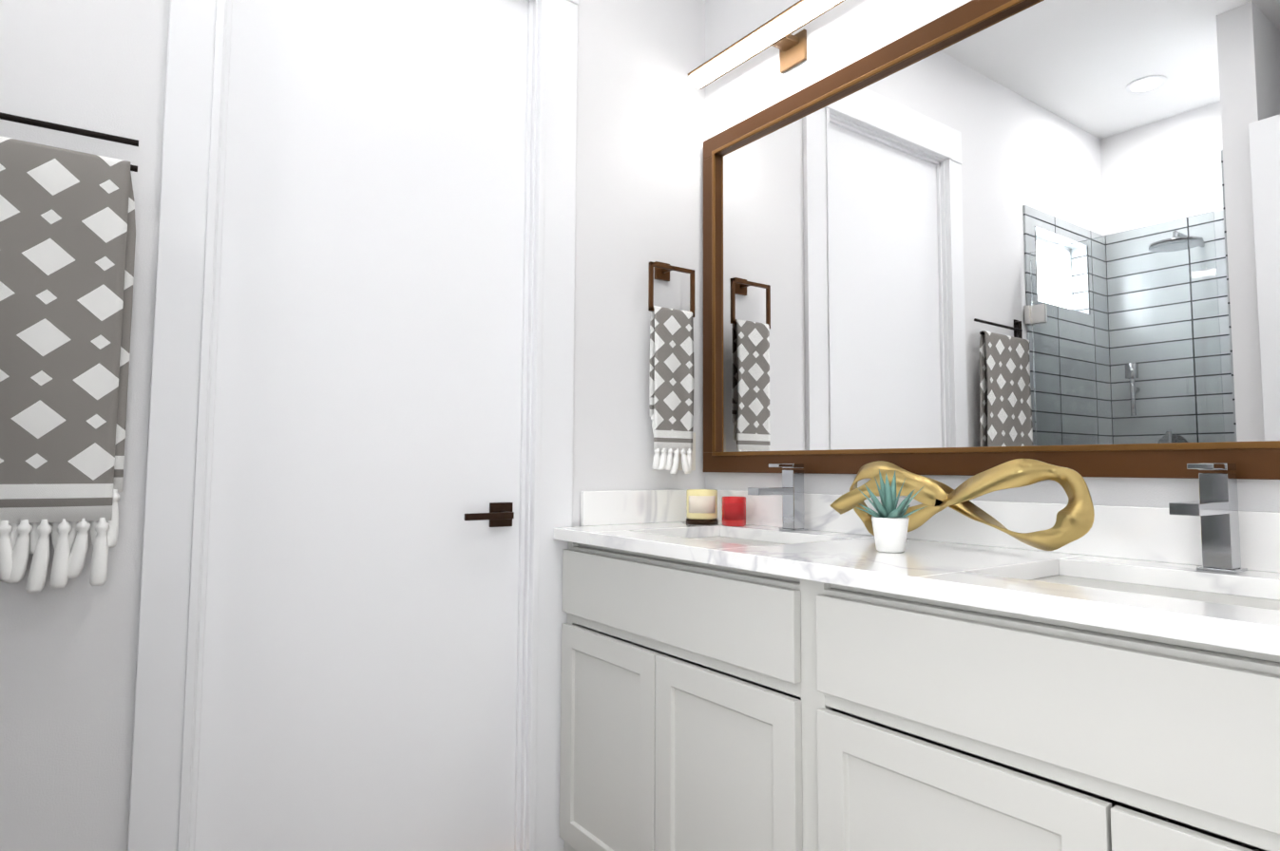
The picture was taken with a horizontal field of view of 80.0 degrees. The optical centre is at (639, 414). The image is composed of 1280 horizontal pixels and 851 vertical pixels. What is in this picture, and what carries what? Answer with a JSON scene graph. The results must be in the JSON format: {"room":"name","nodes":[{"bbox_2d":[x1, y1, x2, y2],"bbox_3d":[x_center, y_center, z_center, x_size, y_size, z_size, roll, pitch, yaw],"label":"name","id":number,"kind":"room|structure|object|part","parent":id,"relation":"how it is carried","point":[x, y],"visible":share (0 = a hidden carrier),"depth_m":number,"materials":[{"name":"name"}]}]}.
{"room":"bathroom","nodes":[
{"label":"bathroom","id":0,"kind":"room"},
{"bbox_2d":[0,0,705,850],"bbox_3d":[-1.032,-0.296,1.706,3.230,2.950,0.120,3,-5,-36],"label":"wall","id":1,"kind":"structure","parent":0,"point":[66,678],"depth_m":1.62,"materials":[{"name":"white paint"}]},
{"bbox_2d":[0,112,138,592],"bbox_3d":[-1.221,-0.149,1.430,0.441,0.963,0.090,3,-5,-36],"label":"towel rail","id":2,"kind":"object","parent":1,"relation":"attached to","point":[67,232],"visible":1,"depth_m":1.47,"materials":[{"name":"grey fabric"}]},
{"bbox_2d":[127,0,578,850],"bbox_3d":[-0.646,-0.099,1.955,1.027,2.596,0.150,3,-5,-36],"label":"door frame","id":3,"kind":"structure","parent":1,"relation":"attached to","point":[167,614],"depth_m":1.68,"materials":[{"name":"white paint"}]},
{"bbox_2d":[194,0,527,850],"bbox_3d":[-0.655,-0.027,1.946,0.779,2.423,0.036,3,-5,-36],"label":"door","id":4,"kind":"structure","parent":1,"relation":"in","point":[360,665],"depth_m":1.90,"materials":[{"name":"white paint"}]},
{"bbox_2d":[464,502,514,527],"bbox_3d":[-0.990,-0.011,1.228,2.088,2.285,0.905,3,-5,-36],"label":"door handle","id":5,"kind":"object","parent":4,"relation":"attached to","point":[500,515],"depth_m":2.07,"materials":[{"name":"brown metal"}]},
{"bbox_2d":[580,490,687,524],"bbox_3d":[0.017,0.283,2.336,0.456,0.100,0.019,3,-5,-36],"label":"backsplash","id":6,"kind":"structure","parent":1,"relation":"attached to","point":[615,506],"depth_m":2.29,"materials":[{"name":"white stone"}]},
{"bbox_2d":[648,261,694,474],"bbox_3d":[0.089,-0.150,2.381,0.177,0.671,0.079,3,-5,-36],"label":"towel ring","id":7,"kind":"object","parent":1,"relation":"attached to","point":[671,391],"visible":1,"depth_m":2.35,"materials":[{"name":"grey fabric"}]},
{"bbox_2d":[677,432,695,470],"bbox_3d":[0.150,0.120,2.452,0.072,0.122,0.008,3,-5,-36],"label":"electrical outlet plate","id":8,"kind":"object","parent":1,"relation":"attached to","point":[693,454],"visible":0.12,"depth_m":2.46,"materials":[{"name":"white plastic"}]},
{"bbox_2d":[705,0,1279,512],"bbox_3d":[1.103,-0.305,1.401,0.120,2.950,2.870,3,-5,-36],"label":"wall","id":9,"kind":"structure","parent":0,"point":[844,34],"depth_m":2.12,"materials":[{"name":"white paint"}]},
{"bbox_2d":[687,0,845,89],"bbox_3d":[0.407,-1.075,2.222,0.121,0.092,0.700,3,-5,-36],"label":"sconce","id":10,"kind":"object","parent":9,"relation":"attached to","point":[777,30],"visible":1,"depth_m":2.23,"materials":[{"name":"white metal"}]},
{"bbox_2d":[703,0,1279,479],"bbox_3d":[0.756,-0.409,1.758,0.035,1.098,1.853,3,-5,-36],"label":"mirror","id":11,"kind":"object","parent":9,"relation":"attached to","point":[1045,222],"depth_m":1.67,"materials":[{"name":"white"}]},
{"bbox_3d":[0.758,-0.408,1.760,0.029,1.098,1.853,3,-5,-36],"label":"bronze mirror frame","id":12,"kind":"part","parent":11,"relation":"part of","materials":[{"name":"brown wood"}]},
{"bbox_3d":[0.744,-0.409,1.750,0.007,0.994,1.749,3,-5,-36],"label":"mirror frame lip","id":13,"kind":"part","parent":11,"relation":"part of","materials":[{"name":"brown wood"}]},
{"bbox_2d":[717,490,1279,570],"bbox_3d":[0.911,0.229,1.503,0.018,0.100,2.417,3,-5,-36],"label":"backsplash","id":14,"kind":"structure","parent":9,"relation":"attached to","point":[1129,532],"depth_m":1.53,"materials":[{"name":"white stone"}]},
{"bbox_3d":[-0.203,1.149,0.438,3.230,0.100,2.990,3,-5,-36],"label":"floor","id":15,"kind":"structure","parent":0,"visible":0},
{"bbox_2d":[558,535,782,850],"bbox_3d":[0.271,0.770,1.899,0.548,0.866,0.930,3,-5,-36],"label":"base cabinet","id":16,"kind":"object","parent":15,"relation":"on","point":[671,682],"depth_m":1.73,"materials":[{"name":"grey wood"}]},
{"bbox_3d":[-0.086,0.858,1.935,0.019,0.574,0.431,3,-5,-36],"label":"door","id":17,"kind":"part","parent":16,"relation":"part of","materials":[{"name":"grey wood"}]},
{"bbox_3d":[0.043,0.443,1.787,0.019,0.172,0.867,3,-5,-36],"label":"drawer","id":18,"kind":"part","parent":16,"relation":"part of","materials":[{"name":"grey wood"}]},
{"bbox_3d":[0.168,0.835,1.582,0.019,0.574,0.431,3,-5,-36],"label":"door","id":19,"kind":"part","parent":16,"relation":"part of","materials":[{"name":"grey wood"}]},
{"bbox_2d":[782,577,1279,850],"bbox_3d":[0.824,0.719,1.131,0.548,0.866,1.086,3,-5,-36],"label":"base cabinet","id":20,"kind":"object","parent":15,"relation":"on","point":[790,665],"depth_m":1.09,"materials":[{"name":"grey wood"}]},
{"bbox_2d":[554,520,1279,600],"bbox_3d":[0.691,0.282,1.328,0.574,0.032,2.396,3,-5,-36],"label":"countertop","id":21,"kind":"structure","parent":20,"relation":"on","point":[845,560],"depth_m":1.45,"materials":[{"name":"white stone"}]},
{"bbox_2d":[686,489,718,525],"bbox_3d":[0.188,0.281,2.313,0.098,0.102,0.098,3,-5,-36],"label":"jar candle","id":22,"kind":"object","parent":21,"relation":"on","point":[701,506],"visible":1,"depth_m":2.27,"materials":[{"name":"yellow wax"}]},
{"bbox_2d":[622,532,797,551],"bbox_3d":[0.242,0.404,1.944,0.370,0.154,0.530,3,-5,-36],"label":"sink","id":23,"kind":"object","parent":21,"relation":"in","point":[707,540],"depth_m":2.06,"materials":[{"name":"white ceramic"}]},
{"bbox_2d":[721,496,746,526],"bbox_3d":[0.276,0.285,2.240,0.073,0.084,0.073,3,-5,-36],"label":"candle jar","id":24,"kind":"object","parent":21,"relation":"on","point":[733,511],"visible":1,"depth_m":2.21,"materials":[{"name":"red glass"}]},
{"bbox_2d":[747,463,804,532],"bbox_3d":[0.369,0.223,2.046,0.178,0.182,0.056,3,-5,-36],"label":"faucet","id":25,"kind":"object","parent":21,"relation":"on","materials":[{"name":"silver metal"}]},
{"bbox_2d":[856,470,929,553],"bbox_3d":[0.515,0.197,1.568,0.150,0.170,0.164,3,-5,-36],"label":"pot plant","id":26,"kind":"object","parent":21,"relation":"on","point":[889,521],"visible":1,"depth_m":1.54,"materials":[{"name":"green plant leaf"},{"name":"white ceramic"},{"name":"soil"}]},
{"bbox_3d":[0.513,0.246,1.562,0.074,0.070,0.074,3,-5,-36],"label":"pot","id":27,"kind":"part","parent":26,"relation":"part of","materials":[{"name":"white ceramic"}]},
{"bbox_2d":[830,458,1094,551],"bbox_3d":[0.676,0.189,1.631,0.144,0.186,0.605,3,-5,-36],"label":"sculpture","id":28,"kind":"object","parent":21,"relation":"on","point":[1075,518],"visible":0.9,"depth_m":1.55,"materials":[{"name":"gold metal"}]},
{"bbox_2d":[953,566,1279,627],"bbox_3d":[0.809,0.352,1.158,0.370,0.154,0.530,3,-5,-36],"label":"sink","id":29,"kind":"object","parent":21,"relation":"in","point":[1210,600],"depth_m":1.18,"materials":[{"name":"white ceramic"}]},
{"bbox_2d":[1165,463,1249,573],"bbox_3d":[0.935,0.172,1.260,0.178,0.182,0.056,3,-5,-36],"label":"faucet","id":30,"kind":"object","parent":21,"relation":"on","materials":[{"name":"silver metal"}]},
{"bbox_3d":[0.467,0.808,1.168,0.019,0.574,0.485,3,-5,-36],"label":"door","id":31,"kind":"part","parent":20,"relation":"part of","materials":[{"name":"grey wood"}]},
{"bbox_3d":[0.612,0.391,0.998,0.019,0.172,0.975,3,-5,-36],"label":"drawer","id":32,"kind":"part","parent":20,"relation":"part of","materials":[{"name":"grey wood"}]},
{"bbox_3d":[0.753,0.781,0.771,0.019,0.574,0.485,3,-5,-36],"label":"door","id":33,"kind":"part","parent":20,"relation":"part of","materials":[{"name":"grey wood"}]}
]}

